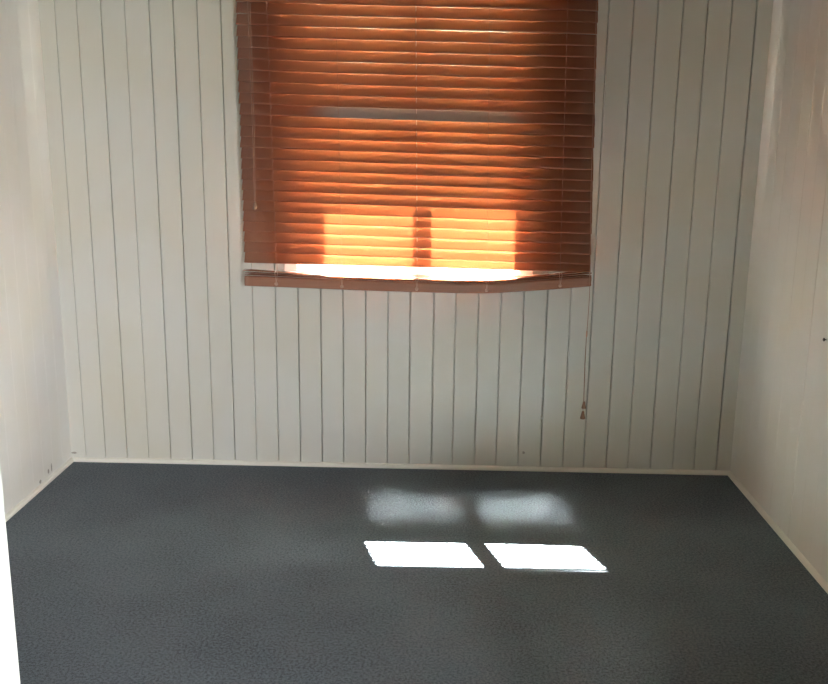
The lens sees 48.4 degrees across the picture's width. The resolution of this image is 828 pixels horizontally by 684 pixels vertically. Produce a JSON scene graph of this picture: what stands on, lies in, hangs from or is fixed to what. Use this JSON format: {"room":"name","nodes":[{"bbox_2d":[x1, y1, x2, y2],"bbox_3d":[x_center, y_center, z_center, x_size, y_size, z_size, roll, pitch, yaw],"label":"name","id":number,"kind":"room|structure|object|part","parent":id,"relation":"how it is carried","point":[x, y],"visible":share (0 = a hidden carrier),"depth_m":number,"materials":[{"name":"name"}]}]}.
{"room":"empty room","nodes":[
{"label":"empty room","id":0,"kind":"room"},
{"bbox_2d":[0,0,71,514],"bbox_3d":[-1.549,-0.429,1.965,0.100,2.740,3.470,1,13,1],"label":"wall","id":1,"kind":"structure","parent":0,"point":[35,442],"depth_m":3.48,"materials":[{"name":"beige paint"}]},
{"bbox_2d":[5,457,73,521],"bbox_3d":[-1.507,0.868,2.316,0.013,0.017,3.350,1,13,1],"label":"baseboard","id":2,"kind":"structure","parent":1,"relation":"attached to","point":[12,512],"depth_m":3.60,"materials":[{"name":"beige paint"}]},
{"bbox_2d":[38,0,772,470],"bbox_3d":[-0.051,-0.796,3.680,3.000,2.740,0.120,1,13,1],"label":"wall","id":3,"kind":"structure","parent":0,"point":[169,353],"depth_m":3.76,"materials":[{"name":"beige paint"}]},
{"bbox_2d":[72,457,728,474],"bbox_3d":[-0.068,0.527,3.910,2.800,0.017,0.013,1,13,1],"label":"baseboard","id":4,"kind":"structure","parent":3,"relation":"attached to","point":[76,459],"depth_m":3.91,"materials":[{"name":"beige paint"}]},
{"bbox_2d":[278,32,537,277],"bbox_3d":[-0.014,-0.900,3.665,1.050,1.290,0.222,1,13,1],"label":"window","id":5,"kind":"structure","parent":3,"relation":"in","point":[305,268],"depth_m":3.73,"materials":[{"name":"white glass"}]},
{"bbox_3d":[-0.022,-0.286,3.804,1.050,0.026,0.222,1,13,1],"label":"sill","id":6,"kind":"part","parent":5,"relation":"part of","materials":[{"name":"white paint"}]},
{"bbox_3d":[-0.018,-0.617,3.723,0.874,0.656,0.035,1,13,1],"label":"sash","id":7,"kind":"part","parent":5,"relation":"part of","materials":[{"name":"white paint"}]},
{"bbox_2d":[236,0,597,418],"bbox_3d":[0.011,-0.642,3.591,1.394,1.904,0.134,1,13,1],"label":"blind","id":8,"kind":"object","parent":5,"relation":"attached to","point":[383,133],"visible":1,"depth_m":3.54,"materials":[{"name":"wood"}]},
{"bbox_3d":[-0.616,-1.032,3.475,0.010,1.004,0.018,-8,15,-34],"label":"tilt cord","id":9,"kind":"part","parent":8,"relation":"part of","materials":[{"name":"brown plastic"}]},
{"bbox_3d":[0.013,-0.238,3.665,1.371,0.076,0.049,1,13,1],"label":"rail","id":10,"kind":"part","parent":8,"relation":"part of","materials":[{"name":"wood"}]},
{"bbox_3d":[0.679,-0.772,3.496,0.042,1.490,0.005,5,13,20],"label":"pull cord","id":11,"kind":"part","parent":8,"relation":"part of","materials":[{"name":"fabric"}]},
{"bbox_2d":[6,462,827,683],"bbox_3d":[-0.115,0.950,2.296,3.000,0.100,3.590,1,13,1],"label":"floor","id":12,"kind":"structure","parent":0,"point":[121,573],"depth_m":2.93,"materials":[{"name":"grey carpet"}]},
{"bbox_2d":[730,0,827,582],"bbox_3d":[1.350,-0.378,1.895,0.100,2.740,3.470,1,13,1],"label":"wall","id":13,"kind":"structure","parent":0,"point":[779,455],"depth_m":3.25,"materials":[{"name":"beige paint"}]},
{"bbox_2d":[728,471,827,593],"bbox_3d":[1.279,0.917,2.249,0.013,0.017,3.350,1,13,1],"label":"baseboard","id":14,"kind":"structure","parent":13,"relation":"attached to","point":[780,533],"depth_m":3.27,"materials":[{"name":"beige paint"}]},
{"bbox_3d":[-0.146,-0.036,0.296,2.800,2.700,0.120,1,13,1],"label":"wall","id":15,"kind":"structure","parent":0,"visible":0},
{"bbox_2d":[0,466,19,683],"bbox_3d":[0.238,0.280,0.346,0.864,2.070,0.140,1,13,1],"label":"door","id":16,"kind":"structure","parent":15,"relation":"in","point":[9,664],"depth_m":0.38,"materials":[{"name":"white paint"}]}
]}

